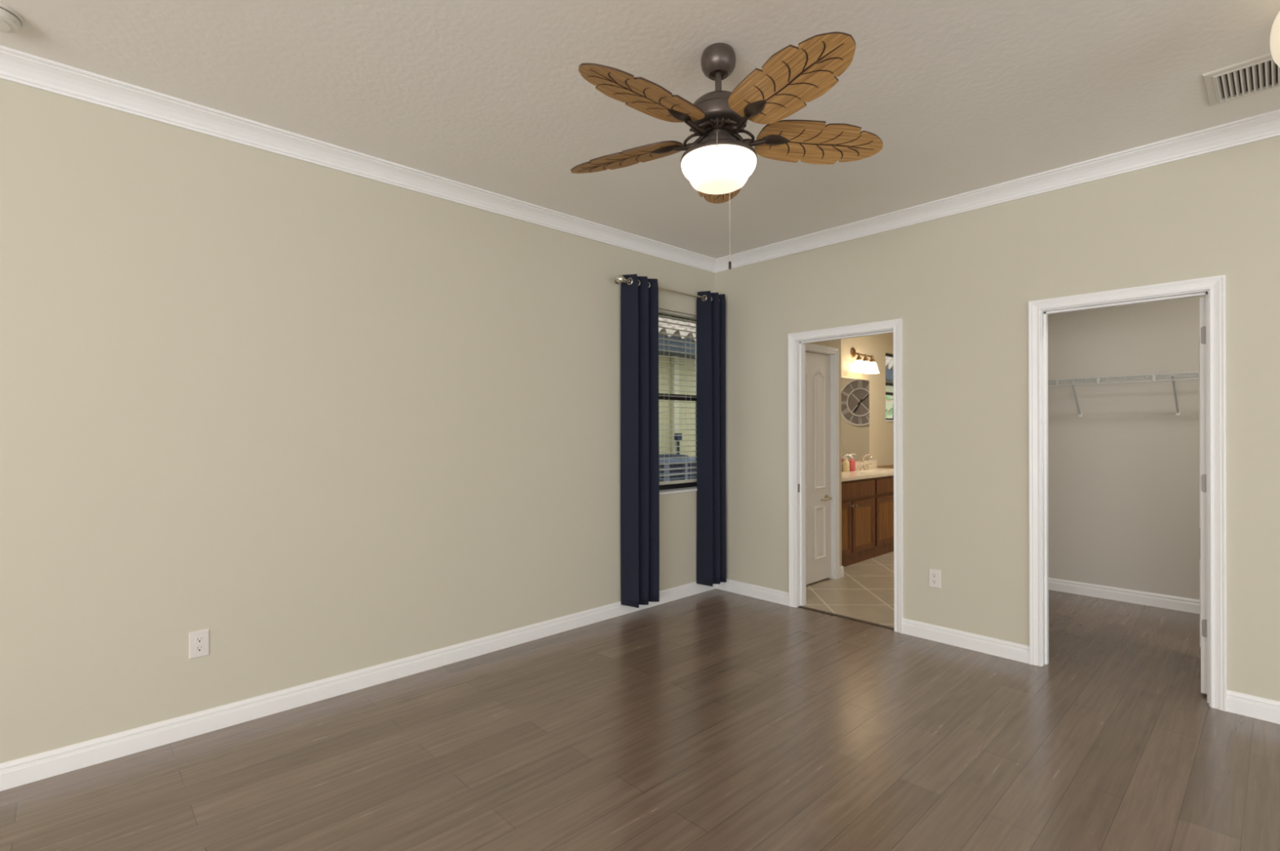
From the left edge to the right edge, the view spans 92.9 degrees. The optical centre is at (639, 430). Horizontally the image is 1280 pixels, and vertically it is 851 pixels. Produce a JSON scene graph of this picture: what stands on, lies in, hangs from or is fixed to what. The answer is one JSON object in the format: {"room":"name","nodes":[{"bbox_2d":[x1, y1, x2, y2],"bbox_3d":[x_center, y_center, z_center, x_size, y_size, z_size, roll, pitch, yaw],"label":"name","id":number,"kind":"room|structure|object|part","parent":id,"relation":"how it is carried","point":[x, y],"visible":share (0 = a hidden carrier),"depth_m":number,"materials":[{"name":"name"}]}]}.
{"room":"empty bedroom","nodes":[
{"label":"empty bedroom","id":0,"kind":"room"},
{"bbox_2d":[0,79,715,763],"bbox_3d":[-2.616,-0.030,2.162,8.800,2.743,0.160,0,0,-43],"label":"wall","id":1,"kind":"structure","parent":0,"point":[323,422],"depth_m":2.86,"materials":[{"name":"paint"}]},
{"bbox_2d":[188,628,209,659],"bbox_3d":[-1.941,0.944,2.683,0.074,0.117,0.008,0,0,-43],"label":"wall outlet","id":2,"kind":"object","parent":1,"relation":"attached to","point":[198,641],"visible":1,"depth_m":2.68,"materials":[{"name":"white plastic"}]},
{"bbox_2d":[195,644,204,652],"bbox_3d":[-1.940,0.963,2.681,0.033,0.027,0.003,0,0,-43],"label":"receptacle","id":3,"kind":"object","parent":2,"relation":"attached to","point":[198,648],"depth_m":2.68,"materials":[{"name":"white plastic"}]},
{"bbox_2d":[195,635,204,643],"bbox_3d":[-1.940,0.924,2.681,0.033,0.027,0.003,0,0,-43],"label":"receptacle","id":4,"kind":"object","parent":2,"relation":"attached to","point":[198,639],"depth_m":2.68,"materials":[{"name":"white plastic"}]},
{"bbox_2d":[0,45,715,273],"bbox_3d":[-2.430,-1.357,2.179,8.500,0.091,0.077,0,0,-43],"label":"crown molding","id":5,"kind":"structure","parent":1,"relation":"attached to","point":[18,67],"depth_m":2.90,"materials":[{"name":"white paint"}]},
{"bbox_2d":[0,582,715,791],"bbox_3d":[-2.444,1.292,2.202,8.500,0.098,0.014,0,0,-43],"label":"baseboard","id":6,"kind":"structure","parent":1,"relation":"attached to","point":[36,767],"depth_m":2.89,"materials":[{"name":"white paint"}]},
{"bbox_2d":[614,275,705,299],"bbox_3d":[0.240,-1.061,4.672,1.188,0.062,0.124,0,0,-43],"label":"curtain rod","id":7,"kind":"object","parent":1,"relation":"attached to","point":[620,278],"visible":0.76,"depth_m":4.55,"materials":[{"name":"silver metal"}]},
{"bbox_2d":[620,274,659,608],"bbox_3d":[0.015,0.072,4.422,0.294,2.366,0.148,0,0,-43],"label":"curtain","id":8,"kind":"object","parent":7,"relation":"hanging from","point":[639,302],"visible":0.99,"depth_m":4.37,"materials":[{"name":"blue fabric"}]},
{"bbox_2d":[696,290,726,586],"bbox_3d":[0.589,0.065,4.966,0.227,2.366,0.151,0,0,-43],"label":"curtain","id":9,"kind":"object","parent":7,"relation":"hanging from","point":[711,557],"visible":1,"depth_m":4.92,"materials":[{"name":"blue fabric"}]},
{"bbox_2d":[658,313,697,495],"bbox_3d":[0.219,-0.219,4.831,0.888,1.433,0.171,0,0,-43],"label":"window","id":10,"kind":"structure","parent":1,"relation":"in","point":[690,486],"depth_m":4.95,"materials":[{"name":"brown metal"}]},
{"bbox_2d":[658,309,697,485],"bbox_3d":[0.204,-0.253,4.790,0.790,1.362,0.057,0,0,-43],"label":"window blind","id":11,"kind":"object","parent":10,"relation":"attached to","point":[660,311],"visible":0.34,"depth_m":4.86,"materials":[{"name":"beige plastic"}]},
{"bbox_3d":[0.209,-0.251,4.795,0.002,1.338,0.057,0,0,-43],"label":"ladder cord","id":12,"kind":"part","parent":11,"relation":"part of","materials":[{"name":"white fabric"}]},
{"bbox_3d":[0.206,0.418,4.790,0.790,0.020,0.050,0,0,-43],"label":"rail","id":13,"kind":"part","parent":11,"relation":"part of","materials":[{"name":"beige plastic"}]},
{"bbox_3d":[0.394,-0.252,4.970,0.002,1.338,0.057,0,0,-43],"label":"ladder cord","id":14,"kind":"part","parent":11,"relation":"part of","materials":[{"name":"beige plastic"}]},
{"bbox_3d":[0.184,0.082,4.869,0.844,0.742,0.046,0,0,-43],"label":"sash","id":15,"kind":"part","parent":10,"relation":"part of","materials":[{"name":"brown metal"}]},
{"bbox_3d":[0.238,0.487,4.813,0.888,0.022,0.121,0,0,-43],"label":"sill","id":16,"kind":"part","parent":10,"relation":"part of","materials":[{"name":"wood"}]},
{"bbox_2d":[0,551,1279,850],"bbox_3d":[1.819,1.377,0.607,13.100,0.101,8.410,0,0,-43],"label":"floor","id":17,"kind":"structure","parent":0,"point":[714,720],"depth_m":2.50,"materials":[{"name":"brown wood"}]},
{"bbox_2d":[798,605,893,630],"bbox_3d":[1.450,1.326,4.313,0.033,0.006,0.731,0,0,-43],"label":"threshold","id":18,"kind":"object","parent":17,"relation":"on","point":[800,606],"visible":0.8,"depth_m":4.29,"materials":[{"name":"brown metal"}]},
{"bbox_2d":[841,477,875,567],"bbox_3d":[1.926,0.911,6.136,1.008,0.834,0.523,0,0,-43],"label":"vanity cabinet","id":19,"kind":"object","parent":17,"relation":"on","point":[858,500],"visible":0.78,"depth_m":6.06,"materials":[{"name":"brown wood"}]},
{"bbox_3d":[1.896,0.960,5.809,0.369,0.409,0.008,0,0,-43],"label":"field panel","id":20,"kind":"part","parent":19,"relation":"part of","materials":[{"name":"brown wood"}]},
{"bbox_3d":[1.899,0.960,5.806,0.465,0.505,0.019,0,0,-43],"label":"cabinet door","id":21,"kind":"part","parent":19,"relation":"part of","materials":[{"name":"brown wood"}]},
{"bbox_3d":[2.076,0.596,5.975,0.956,0.153,0.019,0,0,-43],"label":"drawer","id":22,"kind":"part","parent":19,"relation":"part of","materials":[{"name":"brown wood"}]},
{"bbox_3d":[2.256,0.959,6.144,0.465,0.505,0.019,0,0,-43],"label":"cabinet door","id":23,"kind":"part","parent":19,"relation":"part of","materials":[{"name":"brown wood"}]},
{"bbox_3d":[2.253,0.959,6.147,0.369,0.409,0.008,0,0,-43],"label":"field panel","id":24,"kind":"part","parent":19,"relation":"part of","materials":[{"name":"brown wood"}]},
{"bbox_2d":[841,460,893,481],"bbox_3d":[2.286,0.476,6.495,2.029,0.220,0.500,0,0,-43],"label":"countertop","id":25,"kind":"structure","parent":19,"relation":"on","point":[873,472],"depth_m":6.54,"materials":[{"name":"stone"}]},
{"bbox_2d":[843,454,850,471],"bbox_3d":[2.291,0.368,6.757,0.082,0.186,0.068,0,0,-43],"label":"soap bottle","id":26,"kind":"object","parent":25,"relation":"on","point":[846,464],"visible":1,"depth_m":6.73,"materials":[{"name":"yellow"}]},
{"bbox_2d":[848,453,856,471],"bbox_3d":[2.381,0.363,6.835,0.084,0.196,0.073,0,0,-43],"label":"soap bottle","id":27,"kind":"object","parent":25,"relation":"on","point":[852,463],"visible":0.97,"depth_m":6.80,"materials":[{"name":"red"}]},
{"bbox_2d":[856,454,873,471],"bbox_3d":[2.600,0.370,6.980,0.335,0.181,0.152,0,0,-43],"label":"sink faucet","id":28,"kind":"object","parent":25,"relation":"on","point":[864,455],"visible":1,"depth_m":7.00,"materials":[{"name":"silver metal"}]},
{"bbox_2d":[874,475,893,557],"bbox_3d":[2.662,0.908,6.832,1.016,0.834,0.523,0,0,-43],"label":"vanity cabinet","id":29,"kind":"object","parent":17,"relation":"on","point":[884,486],"visible":0.31,"depth_m":6.46,"materials":[{"name":"brown wood"}]},
{"bbox_3d":[2.813,0.593,6.672,0.964,0.153,0.019,0,0,-43],"label":"drawer","id":30,"kind":"part","parent":29,"relation":"part of","materials":[{"name":"brown wood"}]},
{"bbox_3d":[2.634,0.958,6.502,0.469,0.505,0.019,0,0,-43],"label":"cabinet door","id":31,"kind":"part","parent":29,"relation":"part of","materials":[{"name":"brown wood"}]},
{"bbox_3d":[2.631,0.958,6.505,0.373,0.409,0.008,0,0,-43],"label":"field panel","id":32,"kind":"part","parent":29,"relation":"part of","materials":[{"name":"brown wood"}]},
{"bbox_2d":[0,0,1279,258],"bbox_3d":[1.818,-1.465,0.745,13.300,0.100,8.600,0,0,-43],"label":"ceiling","id":33,"kind":"structure","parent":0,"point":[960,96],"depth_m":2.45,"materials":[{"name":"paint"}]},
{"bbox_2d":[0,2,23,33],"bbox_3d":[-2.171,-1.382,2.034,0.160,0.041,0.160,0,0,-43],"label":"smoke detector","id":34,"kind":"object","parent":33,"relation":"attached to","point":[11,22],"visible":1,"depth_m":2.04,"materials":[{"name":"white plastic"}]},
{"bbox_2d":[570,31,883,269],"bbox_3d":[0.251,-1.023,2.228,1.211,0.775,1.264,0,0,-43],"label":"ceiling fan","id":35,"kind":"object","parent":33,"relation":"hanging from","point":[720,162],"visible":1,"depth_m":2.17,"materials":[{"name":"brown wood"}]},
{"bbox_3d":[-0.064,-1.093,2.454,0.503,0.018,0.226,0,13,27],"label":"fan blade","id":36,"kind":"part","parent":35,"relation":"part of","materials":[{"name":"brown wood"}]},
{"bbox_3d":[0.006,-1.094,1.988,0.503,0.018,0.226,0,13,-45],"label":"fan blade","id":37,"kind":"part","parent":35,"relation":"part of","materials":[{"name":"brown wood"}]},
{"bbox_3d":[0.190,-1.092,2.322,0.134,0.055,0.085,0,0,27],"label":"blade arm","id":38,"kind":"part","parent":35,"relation":"part of","materials":[{"name":"brown metal"}]},
{"bbox_3d":[0.210,-1.093,2.188,0.134,0.055,0.085,0,0,-45],"label":"blade arm","id":39,"kind":"part","parent":35,"relation":"part of","materials":[{"name":"brown metal"}]},
{"bbox_3d":[0.293,-0.953,2.269,0.279,0.100,0.279,0,0,-43],"label":"lamp shade","id":40,"kind":"part","parent":35,"relation":"part of","materials":[{"name":"beige glass"}]},
{"bbox_3d":[0.359,-1.095,2.665,0.226,0.018,0.503,-14,-2,9],"label":"fan blade","id":41,"kind":"part","parent":35,"relation":"part of","materials":[{"name":"brown wood"}]},
{"bbox_3d":[0.356,-0.652,2.411,0.011,0.032,0.011,0,0,-43],"label":"pull knob","id":42,"kind":"part","parent":35,"relation":"part of","materials":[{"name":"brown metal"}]},
{"bbox_3d":[0.344,-1.093,2.166,0.085,0.055,0.134,0,0,-27],"label":"blade arm","id":43,"kind":"part","parent":35,"relation":"part of","materials":[{"name":"brown metal"}]},
{"bbox_3d":[0.407,-1.093,2.286,0.134,0.055,0.085,0,0,-9],"label":"blade arm","id":44,"kind":"part","parent":35,"relation":"part of","materials":[{"name":"brown metal"}]},
{"bbox_3d":[0.472,-1.095,1.910,0.226,0.018,0.503,14,-6,-26],"label":"fan blade","id":45,"kind":"part","parent":35,"relation":"part of","materials":[{"name":"brown wood"}]},
{"bbox_3d":[0.690,-1.096,2.328,0.503,0.018,0.226,0,-13,-9],"label":"fan blade","id":46,"kind":"part","parent":35,"relation":"part of","materials":[{"name":"brown wood"}]},
{"bbox_2d":[1202,53,1279,106],"bbox_3d":[2.520,-1.410,2.373,0.336,0.014,0.460,0,0,-43],"label":"ceiling vent","id":47,"kind":"object","parent":33,"relation":"in","point":[1261,73],"visible":0.97,"depth_m":2.45,"materials":[{"name":"white metal"}]},
{"bbox_2d":[1270,11,1279,67],"bbox_3d":[2.191,-1.280,1.860,0.370,0.273,0.370,0,0,-43],"label":"ceiling light","id":48,"kind":"object","parent":33,"relation":"attached to","point":[1275,31],"visible":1,"depth_m":1.95,"materials":[{"name":"white glass"}]},
{"bbox_2d":[695,333,893,466],"bbox_3d":[2.083,-0.044,6.726,4.300,2.743,0.110,0,0,-43],"label":"wall","id":49,"kind":"structure","parent":0,"point":[881,432],"depth_m":7.41,"materials":[{"name":"beige paint"}]},
{"bbox_2d":[840,377,869,462],"bbox_3d":[2.083,-0.114,6.646,1.792,0.953,0.006,0,0,-43],"label":"vanity mirror","id":50,"kind":"object","parent":49,"relation":"attached to","point":[855,393],"visible":0.44,"depth_m":7.02,"materials":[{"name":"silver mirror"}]},
{"bbox_2d":[841,460,876,471],"bbox_3d":[2.121,0.414,6.669,2.029,0.095,0.020,0,0,-43],"label":"backsplash","id":51,"kind":"structure","parent":49,"relation":"attached to","point":[874,462],"depth_m":7.19,"materials":[{"name":"stone"}]},
{"bbox_2d":[850,347,879,373],"bbox_3d":[2.553,-0.801,6.950,0.481,0.293,0.213,0,0,-43],"label":"vanity light","id":52,"kind":"object","parent":49,"relation":"attached to","point":[865,366],"visible":1,"depth_m":6.89,"materials":[{"name":"white glass"}]},
{"bbox_3d":[2.455,-0.718,6.825,0.166,0.128,0.166,0,0,-43],"label":"lamp shade","id":53,"kind":"part","parent":52,"relation":"part of","materials":[{"name":"beige glass"}]},
{"bbox_3d":[2.567,-0.718,6.931,0.166,0.128,0.166,0,0,-43],"label":"lamp shade","id":54,"kind":"part","parent":52,"relation":"part of","materials":[{"name":"beige glass"}]},
{"bbox_3d":[2.684,-0.719,7.042,0.166,0.128,0.166,0,0,-43],"label":"lamp shade","id":55,"kind":"part","parent":52,"relation":"part of","materials":[{"name":"beige glass"}]},
{"bbox_2d":[876,465,893,468],"bbox_3d":[3.275,0.882,7.767,1.140,0.882,0.012,0,0,-43],"label":"tile","id":56,"kind":"structure","parent":49,"relation":"attached to","point":[885,466],"depth_m":7.56,"materials":[{"name":"brown tile"}]},
{"bbox_2d":[885,353,893,422],"bbox_3d":[3.285,-0.533,7.822,0.685,0.857,0.072,0,0,-43],"label":"window","id":57,"kind":"structure","parent":49,"relation":"in","point":[887,384],"depth_m":7.68,"materials":[{"name":"brown metal"}]},
{"bbox_2d":[808,339,841,566],"bbox_3d":[1.233,-0.042,5.399,1.002,2.743,0.650,0,0,-43],"label":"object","id":58,"kind":"structure","parent":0,"point":[836,344],"depth_m":5.49,"materials":[{"name":"beige paint"}]},
{"bbox_2d":[804,351,831,585],"bbox_3d":[1.468,0.326,5.205,0.661,1.974,0.107,0,0,-43],"label":"door","id":59,"kind":"structure","parent":58,"relation":"in","point":[818,428],"depth_m":5.28,"materials":[{"name":"white paint"}]},
{"bbox_3d":[1.354,-0.008,5.098,0.180,1.045,0.012,0,0,-43],"label":"raised panel","id":60,"kind":"part","parent":59,"relation":"part of","materials":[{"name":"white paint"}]},
{"bbox_3d":[1.357,0.894,5.098,0.180,0.460,0.012,0,0,-43],"label":"raised panel","id":61,"kind":"part","parent":59,"relation":"part of","materials":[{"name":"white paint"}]},
{"bbox_3d":[1.568,-0.009,5.301,0.170,1.045,0.012,0,0,-43],"label":"raised panel","id":62,"kind":"part","parent":59,"relation":"part of","materials":[{"name":"white paint"}]},
{"bbox_3d":[1.571,0.894,5.301,0.170,0.460,0.012,0,0,-43],"label":"raised panel","id":63,"kind":"part","parent":59,"relation":"part of","materials":[{"name":"white paint"}]},
{"bbox_3d":[1.618,0.601,5.314,0.179,0.056,0.060,0,0,-43],"label":"lever handle","id":64,"kind":"part","parent":59,"relation":"part of","materials":[{"name":"silver metal"}]},
{"bbox_2d":[804,342,839,579],"bbox_3d":[1.456,0.300,5.217,0.789,2.057,0.117,0,0,-43],"label":"door frame","id":65,"kind":"structure","parent":58,"relation":"attached to","point":[833,353],"depth_m":5.42,"materials":[{"name":"white paint"}]},
{"bbox_2d":[840,565,844,577],"bbox_3d":[1.412,1.280,5.224,1.016,0.098,0.184,0,0,-43],"label":"baseboard","id":66,"kind":"structure","parent":58,"relation":"attached to","point":[842,570],"depth_m":5.48,"materials":[{"name":"white paint"}]},
{"bbox_2d":[715,135,1279,702],"bbox_3d":[3.493,-0.049,2.195,0.120,2.743,8.410,0,0,-43],"label":"wall","id":67,"kind":"structure","parent":0,"point":[961,286],"depth_m":3.61,"materials":[{"name":"paint"}]},
{"bbox_2d":[787,318,903,633],"bbox_3d":[1.469,0.301,4.334,0.156,2.055,0.855,0,0,-43],"label":"door frame","id":68,"kind":"structure","parent":67,"relation":"attached to","point":[796,341],"depth_m":4.56,"materials":[{"name":"white paint"}]},
{"bbox_2d":[928,568,941,588],"bbox_3d":[1.855,0.936,3.835,0.008,0.117,0.074,0,0,-43],"label":"wall outlet","id":69,"kind":"object","parent":67,"relation":"attached to","point":[935,575],"visible":1,"depth_m":3.83,"materials":[{"name":"white plastic"}]},
{"bbox_2d":[931,579,937,584],"bbox_3d":[1.854,0.955,3.834,0.003,0.027,0.033,0,0,-43],"label":"receptacle","id":70,"kind":"object","parent":69,"relation":"attached to","point":[933,581],"depth_m":3.83,"materials":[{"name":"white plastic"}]},
{"bbox_2d":[931,573,937,577],"bbox_3d":[1.853,0.916,3.834,0.003,0.027,0.033,0,0,-43],"label":"receptacle","id":71,"kind":"object","parent":69,"relation":"attached to","point":[933,575],"depth_m":3.83,"materials":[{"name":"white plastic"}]},
{"bbox_2d":[715,109,1279,273],"bbox_3d":[3.352,-1.374,2.196,0.077,0.091,8.000,0,0,-43],"label":"crown molding","id":72,"kind":"structure","parent":67,"relation":"attached to","point":[1264,126],"depth_m":3.39,"materials":[{"name":"white paint"}]},
{"bbox_2d":[715,578,1279,724],"bbox_3d":[3.383,1.274,2.218,0.014,0.098,8.000,0,0,-43],"label":"baseboard","id":73,"kind":"structure","parent":67,"relation":"attached to","point":[1244,704],"depth_m":3.65,"materials":[{"name":"white paint"}]},
{"bbox_2d":[1028,275,1226,711],"bbox_3d":[2.535,0.298,3.208,0.156,2.055,0.806,0,0,-43],"label":"door frame","id":74,"kind":"structure","parent":67,"relation":"attached to","point":[1214,288],"depth_m":3.02,"materials":[{"name":"white paint"}]},
{"bbox_2d":[1199,297,1207,694],"bbox_3d":[3.055,0.326,3.228,0.672,1.969,0.105,0,0,-43],"label":"door","id":75,"kind":"structure","parent":67,"relation":"in","point":[1202,394],"depth_m":3.03,"materials":[{"name":"white paint"}]},
{"bbox_3d":[2.930,-0.013,3.174,0.175,1.045,0.012,0,0,-43],"label":"raised panel","id":76,"kind":"part","parent":75,"relation":"part of","materials":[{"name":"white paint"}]},
{"bbox_3d":[2.933,0.889,3.174,0.175,0.460,0.012,0,0,-43],"label":"raised panel","id":77,"kind":"part","parent":75,"relation":"part of","materials":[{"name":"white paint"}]},
{"bbox_2d":[1048,295,1205,599],"bbox_3d":[4.180,-0.051,4.284,0.100,2.743,2.500,0,0,-43],"label":"wall","id":78,"kind":"structure","parent":0,"point":[1123,474],"depth_m":4.68,"materials":[{"name":"beige paint"}]},
{"bbox_2d":[1048,372,1199,417],"bbox_3d":[4.029,-0.253,4.152,0.310,0.291,2.215,0,0,-43],"label":"wire shelf","id":79,"kind":"object","parent":78,"relation":"attached to","point":[1056,382],"visible":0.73,"depth_m":4.49,"materials":[{"name":"grey metal"}]},
{"bbox_3d":[3.920,-0.348,4.049,0.008,0.008,2.215,0,0,-43],"label":"hang rail","id":80,"kind":"part","parent":79,"relation":"part of","materials":[{"name":"silver metal"}]},
{"bbox_3d":[3.923,-0.382,4.052,0.019,0.031,2.215,0,0,-43],"label":"rail","id":81,"kind":"part","parent":79,"relation":"part of","materials":[{"name":"silver metal"}]},
{"bbox_2d":[1048,577,1199,613],"bbox_3d":[4.153,1.272,4.234,0.014,0.098,2.270,0,0,-43],"label":"baseboard","id":82,"kind":"structure","parent":78,"relation":"attached to","point":[1171,602],"depth_m":4.67,"materials":[{"name":"white paint"}]},
{"label":"outside","id":83,"kind":"structure","parent":0,"visible":0},
{"bbox_3d":[-0.682,1.536,12.345,20.000,0.100,11.700,0,0,-43],"label":"ground","id":84,"kind":"structure","parent":83,"visible":0},
{"bbox_2d":[658,454,695,482],"bbox_3d":[0.372,0.912,8.289,0.764,1.140,0.723,0,0,-43],"label":"air conditioner","id":85,"kind":"object","parent":84,"relation":"on","point":[675,477],"visible":0.17,"depth_m":7.96,"materials":[{"name":"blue metal"}]},
{"bbox_2d":[658,466,695,479],"bbox_3d":[0.370,0.927,8.288,0.745,0.870,0.702,0,0,-43],"label":"grille","id":86,"kind":"object","parent":85,"relation":"attached to","point":[688,470],"depth_m":7.93,"materials":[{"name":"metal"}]},
{"bbox_2d":[658,317,893,457],"bbox_3d":[1.181,-0.695,11.823,14.400,4.349,4.094,0,0,-43],"label":"house","id":87,"kind":"structure","parent":84,"relation":"on","point":[681,424],"depth_m":9.09,"materials":[{"name":"paint"}]},
{"bbox_2d":[674,433,682,454],"bbox_3d":[0.569,0.767,9.063,0.100,1.430,0.070,0,0,-43],"label":"pipe","id":88,"kind":"object","parent":87,"relation":"attached to","point":[676,437],"visible":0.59,"depth_m":9.04,"materials":[{"name":"grey metal"}]},
{"bbox_2d":[885,395,893,418],"bbox_3d":[4.317,0.346,10.512,1.610,2.257,1.556,0,0,-43],"label":"flowering shrub","id":89,"kind":"object","parent":84,"relation":"on","point":[890,412],"visible":0.02,"depth_m":10.46,"materials":[{"name":"green plant"}]}
]}

